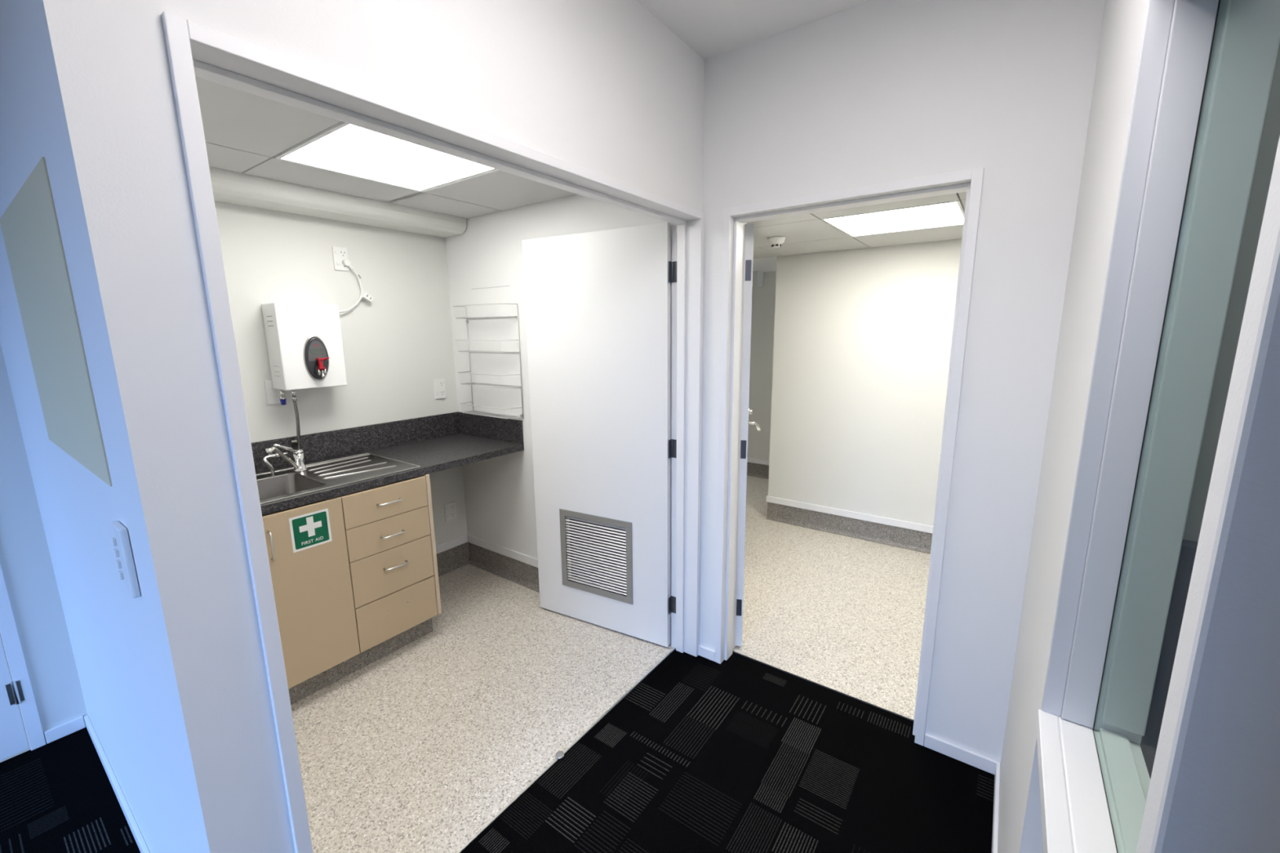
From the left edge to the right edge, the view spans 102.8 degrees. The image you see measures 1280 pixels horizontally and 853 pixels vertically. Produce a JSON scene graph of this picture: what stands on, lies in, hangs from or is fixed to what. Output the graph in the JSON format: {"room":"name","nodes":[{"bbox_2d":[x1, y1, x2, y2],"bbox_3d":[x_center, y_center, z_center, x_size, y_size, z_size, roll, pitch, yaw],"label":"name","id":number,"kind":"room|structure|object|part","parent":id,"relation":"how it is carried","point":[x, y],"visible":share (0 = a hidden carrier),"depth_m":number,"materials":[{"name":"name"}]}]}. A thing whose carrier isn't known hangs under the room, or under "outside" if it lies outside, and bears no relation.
{"room":"office hallway","nodes":[
{"label":"office hallway","id":0,"kind":"room"},
{"bbox_2d":[0,0,197,852],"bbox_3d":[-1.531,0.004,1.397,1.666,2.593,0.110,7,13,35],"label":"wall","id":1,"kind":"structure","parent":0,"point":[111,636],"depth_m":1.19,"materials":[{"name":"paint"}]},
{"bbox_2d":[0,156,111,486],"bbox_3d":[-1.283,-0.203,1.105,0.763,0.560,0.002,7,13,35],"label":"wall panel","id":2,"kind":"object","parent":1,"relation":"attached to","point":[29,226],"visible":1,"depth_m":1.03,"materials":[{"name":"beige"}]},
{"bbox_2d":[84,715,150,852],"bbox_3d":[-1.501,1.270,1.542,1.774,0.050,0.012,7,13,35],"label":"baseboard","id":3,"kind":"structure","parent":1,"relation":"attached to","point":[135,831],"depth_m":1.72,"materials":[{"name":"white paint"}]},
{"bbox_2d":[110,520,140,598],"bbox_3d":[-0.947,0.244,0.937,0.075,0.133,0.016,7,13,35],"label":"light switch","id":4,"kind":"object","parent":1,"relation":"attached to","point":[120,539],"visible":1,"depth_m":0.92,"materials":[{"name":"white plastic"}]},
{"bbox_2d":[0,200,469,746],"bbox_3d":[-1.814,-0.199,2.511,0.114,2.593,8.400,7,13,35],"label":"wall","id":5,"kind":"structure","parent":0,"point":[395,344],"depth_m":2.55,"materials":[{"name":"paint"}]},
{"bbox_2d":[0,637,29,760],"bbox_3d":[-2.575,0.302,1.440,0.060,1.988,0.850,7,13,35],"label":"door","id":6,"kind":"structure","parent":5,"relation":"in","point":[13,739],"depth_m":1.89,"materials":[{"name":"white paint"}]},
{"bbox_2d":[0,564,46,751],"bbox_3d":[-2.567,0.291,1.421,0.012,2.040,0.912,7,13,35],"label":"trim","id":7,"kind":"structure","parent":5,"relation":"attached to","point":[8,630],"depth_m":1.89,"materials":[{"name":"white paint"}]},
{"bbox_2d":[44,715,85,743],"bbox_3d":[-2.260,1.192,2.009,0.012,0.050,0.103,7,13,35],"label":"baseboard","id":8,"kind":"structure","parent":5,"relation":"attached to","point":[61,731],"depth_m":2.00,"materials":[{"name":"white paint"}]},
{"bbox_2d":[264,380,280,404],"bbox_3d":[-1.775,-0.167,2.467,0.006,0.115,0.055,7,13,35],"label":"blank plate","id":9,"kind":"object","parent":5,"relation":"attached to","point":[273,395],"visible":0.8,"depth_m":2.46,"materials":[{"name":"white plastic"}]},
{"bbox_2d":[261,259,373,404],"bbox_3d":[-1.538,-0.488,2.557,0.225,0.717,0.513,7,13,35],"label":"boiler","id":10,"kind":"object","parent":5,"relation":"attached to","point":[304,344],"visible":1,"depth_m":2.43,"materials":[{"name":"white metal"}]},
{"bbox_2d":[290,400,302,448],"bbox_3d":[-1.711,0.030,2.536,0.049,0.323,0.072,-8,13,-36],"label":"hose","id":11,"kind":"object","parent":10,"relation":"hanging from","point":[299,440],"visible":0.67,"depth_m":2.52,"materials":[{"name":"metal"}]},
{"bbox_3d":[-1.634,-0.392,2.498,0.155,0.400,0.277,7,13,35],"label":"casing","id":12,"kind":"part","parent":10,"relation":"part of","materials":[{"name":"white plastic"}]},
{"bbox_3d":[-1.558,-0.329,2.465,0.016,0.206,0.103,7,13,35],"label":"control panel","id":13,"kind":"part","parent":10,"relation":"part of","materials":[{"name":"grey plastic"}]},
{"bbox_2d":[315,356,328,377],"bbox_3d":[-1.524,-0.285,2.458,0.050,0.097,0.046,7,13,35],"label":"tap","id":14,"kind":"object","parent":10,"relation":"on","point":[322,362],"depth_m":2.46,"materials":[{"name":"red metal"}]},
{"bbox_3d":[-1.540,-0.709,2.665,0.014,0.234,0.196,6,12,30],"label":"power cord","id":15,"kind":"part","parent":10,"relation":"part of","materials":[{"name":"white plastic"}]},
{"bbox_2d":[208,166,466,237],"bbox_3d":[-1.596,-1.082,2.369,0.230,0.143,1.699,7,13,35],"label":"pipe","id":16,"kind":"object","parent":5,"relation":"attached to","point":[228,186],"depth_m":2.41,"materials":[{"name":"paint"}]},
{"bbox_2d":[332,245,349,271],"bbox_3d":[-1.554,-0.871,2.653,0.012,0.118,0.072,7,13,35],"label":"power outlet","id":17,"kind":"object","parent":5,"relation":"attached to","point":[340,254],"visible":1,"depth_m":2.65,"materials":[{"name":"white plastic"}]},
{"bbox_2d":[288,533,467,705],"bbox_3d":[-1.440,0.985,2.660,0.554,0.198,1.690,7,13,35],"label":"baseboard","id":18,"kind":"structure","parent":5,"relation":"attached to","point":[319,682],"depth_m":2.40,"materials":[{"name":"grey plastic"}]},
{"bbox_2d":[433,377,446,399],"bbox_3d":[-1.250,-0.237,3.192,0.012,0.124,0.076,7,13,35],"label":"power outlet","id":19,"kind":"object","parent":5,"relation":"attached to","point":[438,384],"visible":1,"depth_m":3.19,"materials":[{"name":"white plastic"}]},
{"bbox_2d":[444,501,457,521],"bbox_3d":[-1.239,0.556,3.343,0.012,0.117,0.082,7,13,35],"label":"power outlet","id":20,"kind":"object","parent":5,"relation":"attached to","point":[450,508],"visible":1,"depth_m":3.34,"materials":[{"name":"white plastic"}]},
{"bbox_2d":[436,542,469,577],"bbox_3d":[-1.654,0.986,2.814,0.031,0.145,1.686,7,13,35],"label":"cove","id":21,"kind":"object","parent":5,"relation":"attached to","point":[450,560],"visible":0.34,"depth_m":3.39,"materials":[{"name":"grey plastic"}]},
{"bbox_2d":[25,0,704,852],"bbox_3d":[-0.310,-0.039,1.562,0.120,2.593,1.810,7,13,35],"label":"wall","id":22,"kind":"structure","parent":0,"point":[605,87],"depth_m":0.90,"materials":[{"name":"paint"}]},
{"bbox_2d":[161,10,704,852],"bbox_3d":[-0.273,0.233,1.662,0.144,2.021,1.683,7,13,35],"label":"trim","id":23,"kind":"structure","parent":22,"relation":"attached to","point":[194,49],"depth_m":1.03,"materials":[{"name":"white paint"}]},
{"bbox_2d":[456,647,675,852],"bbox_3d":[-0.301,1.220,1.874,0.008,0.005,1.629,7,13,35],"label":"trim","id":24,"kind":"structure","parent":22,"relation":"attached to","point":[570,747],"depth_m":1.84,"materials":[{"name":"silver metal"}]},
{"bbox_2d":[555,751,564,759],"bbox_3d":[-0.295,1.210,1.881,0.033,0.011,0.033,7,13,35],"label":"door stop","id":25,"kind":"object","parent":24,"relation":"on","point":[559,755],"visible":1,"depth_m":1.87,"materials":[{"name":"silver metal"}]},
{"bbox_2d":[195,76,577,218],"bbox_3d":[-0.920,-1.042,1.882,1.435,0.066,1.697,7,13,35],"label":"ceiling","id":26,"kind":"structure","parent":0,"point":[244,132],"depth_m":2.02,"materials":[{"name":"tile"}]},
{"bbox_2d":[275,121,499,192],"bbox_3d":[-0.962,-1.054,1.995,0.584,0.052,0.607,7,13,35],"label":"ceiling light","id":27,"kind":"object","parent":26,"relation":"attached to","point":[343,148],"visible":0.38,"depth_m":1.96,"materials":[{"name":"glowing white diffuser plastic"}]},
{"bbox_2d":[0,475,995,852],"bbox_3d":[0.935,1.435,0.817,6.950,0.062,8.400,7,13,35],"label":"floor","id":28,"kind":"structure","parent":0,"point":[740,753],"depth_m":1.95,"materials":[{"name":"carpet"}]},
{"bbox_2d":[262,497,359,688],"bbox_3d":[-1.695,0.686,2.143,0.635,0.737,0.660,7,13,35],"label":"base cabinet","id":29,"kind":"object","parent":28,"relation":"on","point":[306,544],"visible":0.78,"depth_m":2.12,"materials":[{"name":"beige"}]},
{"bbox_3d":[-1.419,0.462,1.968,0.030,0.118,0.008,7,13,35],"label":"handle","id":30,"kind":"part","parent":29,"relation":"part of","materials":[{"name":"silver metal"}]},
{"bbox_2d":[250,411,524,515],"bbox_3d":[-1.424,0.151,2.487,0.616,0.178,1.689,7,13,35],"label":"benchtop","id":31,"kind":"object","parent":29,"relation":"on","point":[442,442],"visible":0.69,"depth_m":2.82,"materials":[{"name":"stone"}]},
{"bbox_2d":[255,453,420,515],"bbox_3d":[-1.564,0.322,2.267,0.508,0.161,0.982,7,13,35],"label":"sink","id":32,"kind":"object","parent":31,"relation":"in","point":[285,483],"visible":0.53,"depth_m":2.39,"materials":[{"name":"metal"}]},
{"bbox_2d":[262,452,288,474],"bbox_3d":[-1.712,0.167,2.406,0.030,0.103,0.104,5,12,28],"label":"tap","id":33,"kind":"object","parent":32,"relation":"on","point":[275,455],"visible":0.94,"depth_m":2.38,"materials":[{"name":"silver metal"}]},
{"bbox_3d":[-1.724,0.178,2.385,0.030,0.089,0.053,7,13,35],"label":"spout","id":34,"kind":"part","parent":33,"relation":"part of","materials":[{"name":"silver metal"}]},
{"bbox_2d":[265,444,307,471],"bbox_3d":[-1.624,0.146,2.357,0.058,0.158,0.210,-1,10,-2],"label":"mixer tap","id":35,"kind":"object","parent":32,"relation":"on","point":[299,463],"visible":1,"depth_m":2.40,"materials":[{"name":"silver metal"}]},
{"bbox_3d":[-1.629,0.147,2.334,0.027,0.136,0.167,0,11,5],"label":"spout","id":36,"kind":"part","parent":35,"relation":"part of","materials":[{"name":"silver metal"}]},
{"bbox_3d":[-1.639,0.100,2.374,0.045,0.072,0.149,2,11,13],"label":"lever","id":37,"kind":"part","parent":35,"relation":"part of","materials":[{"name":"silver metal"}]},
{"bbox_3d":[-1.614,0.342,2.165,0.367,0.156,0.415,7,13,35],"label":"bowl","id":38,"kind":"part","parent":32,"relation":"part of","materials":[{"name":"metal"}]},
{"bbox_2d":[325,474,441,653],"bbox_3d":[-1.382,0.603,2.571,0.635,0.740,0.412,7,13,35],"label":"base cabinet","id":39,"kind":"object","parent":28,"relation":"on","point":[389,528],"visible":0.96,"depth_m":2.39,"materials":[{"name":"beige"}]},
{"bbox_3d":[-1.165,0.344,2.350,0.019,0.146,0.387,7,13,35],"label":"drawer","id":40,"kind":"part","parent":39,"relation":"part of","materials":[{"name":"beige"}]},
{"bbox_3d":[-1.163,0.492,2.378,0.019,0.148,0.387,7,13,35],"label":"drawer","id":41,"kind":"part","parent":39,"relation":"part of","materials":[{"name":"beige"}]},
{"bbox_3d":[-1.143,0.346,2.339,0.030,0.008,0.112,7,13,35],"label":"handle","id":42,"kind":"part","parent":39,"relation":"part of","materials":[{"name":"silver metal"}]},
{"bbox_3d":[-1.161,0.674,2.412,0.019,0.214,0.387,7,13,35],"label":"drawer","id":43,"kind":"part","parent":39,"relation":"part of","materials":[{"name":"beige"}]},
{"bbox_3d":[-1.141,0.501,2.367,0.030,0.008,0.112,7,13,35],"label":"handle","id":44,"kind":"part","parent":39,"relation":"part of","materials":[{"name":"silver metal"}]},
{"bbox_3d":[-1.159,0.890,2.451,0.019,0.214,0.387,7,13,35],"label":"drawer","id":45,"kind":"part","parent":39,"relation":"part of","materials":[{"name":"beige"}]},
{"bbox_3d":[-1.140,0.653,2.396,0.030,0.008,0.112,7,13,35],"label":"handle","id":46,"kind":"part","parent":39,"relation":"part of","materials":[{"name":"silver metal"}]},
{"bbox_3d":[-1.279,0.571,2.735,0.607,0.740,0.019,7,13,35],"label":"panel","id":47,"kind":"part","parent":39,"relation":"part of","materials":[{"name":"beige"}]},
{"bbox_2d":[635,0,871,59],"bbox_3d":[0.008,-0.938,-0.943,6.900,0.080,5.440,7,13,35],"label":"ceiling","id":48,"kind":"structure","parent":0,"point":[710,28],"depth_m":1.74,"materials":[{"name":"white paint"}]},
{"bbox_2d":[746,271,776,460],"bbox_3d":[2.029,-0.511,4.815,3.650,2.292,0.148,7,13,35],"label":"wall","id":49,"kind":"structure","parent":0,"point":[763,299],"depth_m":5.27,"materials":[{"name":"paint"}]},
{"bbox_2d":[751,271,763,288],"bbox_3d":[0.865,-1.498,5.286,0.796,0.144,0.150,7,13,35],"label":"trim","id":50,"kind":"structure","parent":49,"relation":"attached to","point":[757,277],"depth_m":5.03,"materials":[{"name":"paint"}]},
{"bbox_2d":[746,462,768,479],"bbox_3d":[1.991,0.556,4.935,3.420,0.145,0.031,7,13,35],"label":"cove","id":51,"kind":"object","parent":49,"relation":"attached to","point":[758,470],"depth_m":5.46,"materials":[{"name":"grey plastic"}]},
{"bbox_2d":[746,457,768,465],"bbox_3d":[1.996,0.460,4.925,3.420,0.050,0.012,7,13,35],"label":"baseboard","id":52,"kind":"structure","parent":49,"relation":"attached to","point":[748,460],"depth_m":5.44,"materials":[{"name":"white paint"}]},
{"bbox_2d":[752,256,777,271],"bbox_3d":[1.684,-1.395,4.163,3.436,0.045,1.022,7,13,35],"label":"wall","id":53,"kind":"structure","parent":0,"point":[769,264],"depth_m":4.53,"materials":[{"name":"white paint"}]},
{"bbox_2d":[746,191,966,258],"bbox_3d":[0.807,-1.151,2.960,3.430,0.065,1.781,7,13,35],"label":"ceiling","id":54,"kind":"structure","parent":0,"point":[807,233],"depth_m":3.00,"materials":[{"name":"tile"}]},
{"bbox_2d":[767,235,785,248],"bbox_3d":[0.825,-1.113,3.089,0.104,0.056,0.104,7,13,35],"label":"smoke detector","id":55,"kind":"object","parent":54,"relation":"attached to","point":[775,242],"visible":1,"depth_m":3.06,"materials":[{"name":"white plastic"}]},
{"bbox_2d":[821,192,964,236],"bbox_3d":[1.336,-1.090,2.651,0.598,0.052,0.614,7,13,35],"label":"ceiling light","id":56,"kind":"object","parent":54,"relation":"attached to","point":[952,213],"visible":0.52,"depth_m":2.62,"materials":[{"name":"glowing white plastic light diffuser"}]},
{"bbox_2d":[444,0,1279,764],"bbox_3d":[1.612,-0.025,1.382,6.786,2.593,0.141,7,13,35],"label":"wall","id":57,"kind":"structure","parent":0,"point":[871,92],"depth_m":1.70,"materials":[{"name":"paint"}]},
{"bbox_2d":[452,302,523,418],"bbox_3d":[-0.897,-0.383,2.987,0.468,0.644,0.113,7,13,35],"label":"wire rack","id":58,"kind":"object","parent":57,"relation":"attached to","point":[495,415],"visible":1,"depth_m":2.96,"materials":[{"name":"grey metal"}]},
{"bbox_2d":[452,302,517,319],"bbox_3d":[-0.901,-0.662,2.933,0.467,0.074,0.109,7,13,35],"label":"basket","id":59,"kind":"object","parent":58,"relation":"on","point":[516,317],"depth_m":2.90,"materials":[{"name":"white metal"}]},
{"bbox_2d":[454,339,519,352],"bbox_3d":[-0.899,-0.469,2.969,0.467,0.072,0.109,7,13,35],"label":"basket","id":60,"kind":"object","parent":58,"relation":"on","point":[468,344],"depth_m":2.94,"materials":[{"name":"white metal"}]},
{"bbox_2d":[457,371,521,387],"bbox_3d":[-0.897,-0.278,3.005,0.467,0.075,0.109,7,13,35],"label":"basket","id":61,"kind":"object","parent":58,"relation":"on","point":[489,384],"depth_m":2.98,"materials":[{"name":"white metal"}]},
{"bbox_2d":[459,401,523,418],"bbox_3d":[-0.895,-0.096,3.038,0.467,0.062,0.109,7,13,35],"label":"basket","id":62,"kind":"object","parent":58,"relation":"on","point":[495,415],"depth_m":3.01,"materials":[{"name":"white metal"}]},
{"bbox_2d":[466,534,626,596],"bbox_3d":[-0.504,0.839,2.999,1.634,0.052,0.012,7,13,35],"label":"baseboard","id":63,"kind":"structure","parent":57,"relation":"attached to","point":[508,553],"depth_m":3.21,"materials":[{"name":"white paint"}]},
{"bbox_2d":[467,542,671,645],"bbox_3d":[-0.512,0.938,3.012,1.642,0.145,0.031,7,13,35],"label":"cove","id":64,"kind":"object","parent":57,"relation":"attached to","point":[518,572],"visible":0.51,"depth_m":3.28,"materials":[{"name":"grey plastic"}]},
{"bbox_2d":[522,222,676,647],"bbox_3d":[-0.202,0.080,2.526,0.836,1.978,0.041,5,12,28],"label":"door","id":65,"kind":"structure","parent":57,"relation":"in","point":[597,304],"depth_m":2.49,"materials":[{"name":"white paint"}]},
{"bbox_3d":[-0.231,0.665,2.633,0.440,0.434,0.004,5,12,28],"label":"vent frame","id":66,"kind":"part","parent":65,"relation":"part of","materials":[{"name":"grey metal"}]},
{"bbox_2d":[697,644,715,661],"bbox_3d":[0.316,1.084,2.448,0.100,0.050,0.012,7,13,35],"label":"baseboard","id":67,"kind":"structure","parent":57,"relation":"attached to","point":[703,651],"depth_m":2.44,"materials":[{"name":"white paint"}]},
{"bbox_2d":[734,223,760,646],"bbox_3d":[0.526,0.041,2.719,0.187,1.971,0.780,3,11,19],"label":"door","id":68,"kind":"structure","parent":57,"relation":"in","point":[745,411],"depth_m":2.32,"materials":[{"name":"white paint"}]},
{"bbox_3d":[0.664,-0.010,2.965,0.059,0.050,0.169,-2,11,-10],"label":"handle","id":69,"kind":"part","parent":68,"relation":"part of","materials":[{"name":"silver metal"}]},
{"bbox_2d":[732,650,914,721],"bbox_3d":[0.778,1.137,2.262,0.813,0.004,0.004,7,13,35],"label":"trim","id":70,"kind":"structure","parent":57,"relation":"attached to","point":[732,651],"depth_m":2.23,"materials":[{"name":"grey metal"}]},
{"bbox_2d":[715,167,984,746],"bbox_3d":[0.746,0.151,2.049,0.873,2.022,0.164,7,13,35],"label":"trim","id":71,"kind":"structure","parent":57,"relation":"attached to","point":[970,181],"depth_m":1.91,"materials":[{"name":"white paint"}]},
{"bbox_2d":[924,733,999,774],"bbox_3d":[1.161,1.186,1.850,0.231,0.050,0.012,7,13,35],"label":"baseboard","id":72,"kind":"structure","parent":57,"relation":"attached to","point":[974,759],"depth_m":1.84,"materials":[{"name":"white paint"}]},
{"bbox_2d":[765,239,961,533],"bbox_3d":[1.954,-0.178,3.486,2.180,2.122,0.117,7,13,35],"label":"wall","id":73,"kind":"structure","parent":0,"point":[863,336],"depth_m":3.66,"materials":[{"name":"paint"}]},
{"bbox_2d":[765,502,932,554],"bbox_3d":[1.887,0.796,3.645,2.058,0.145,0.031,7,13,35],"label":"cove","id":74,"kind":"object","parent":73,"relation":"attached to","point":[900,537],"visible":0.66,"depth_m":3.86,"materials":[{"name":"grey plastic"}]},
{"bbox_2d":[997,0,1175,852],"bbox_3d":[0.864,0.069,0.919,0.135,2.593,1.500,7,13,35],"label":"wall","id":75,"kind":"structure","parent":0,"point":[1020,818],"depth_m":1.09,"materials":[{"name":"paint"}]},
{"bbox_2d":[991,764,999,852],"bbox_3d":[1.003,1.263,1.447,0.012,0.050,0.837,7,13,35],"label":"baseboard","id":76,"kind":"structure","parent":75,"relation":"attached to","point":[997,777],"depth_m":1.61,"materials":[{"name":"white paint"}]},
{"bbox_2d":[1035,0,1279,852],"bbox_3d":[0.614,0.018,0.560,0.139,1.232,0.650,7,13,35],"label":"window","id":77,"kind":"structure","parent":75,"relation":"in","point":[1206,68],"depth_m":0.79,"materials":[{"name":"white paint"}]},
{"bbox_3d":[0.620,0.607,0.669,0.139,0.034,0.650,7,13,35],"label":"sill","id":78,"kind":"part","parent":77,"relation":"part of","materials":[{"name":"white paint"}]},
{"bbox_2d":[1139,539,1198,778],"bbox_3d":[2.108,0.862,1.063,1.840,0.955,0.055,7,13,35],"label":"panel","id":79,"kind":"object","parent":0,"point":[1148,744],"depth_m":1.44,"materials":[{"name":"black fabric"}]},
{"bbox_2d":[1135,135,1279,852],"bbox_3d":[1.496,0.317,-0.457,2.793,2.593,0.036,7,13,35],"label":"wall","id":80,"kind":"structure","parent":0,"point":[1214,787],"depth_m":0.31,"materials":[{"name":"paint"}]}
]}

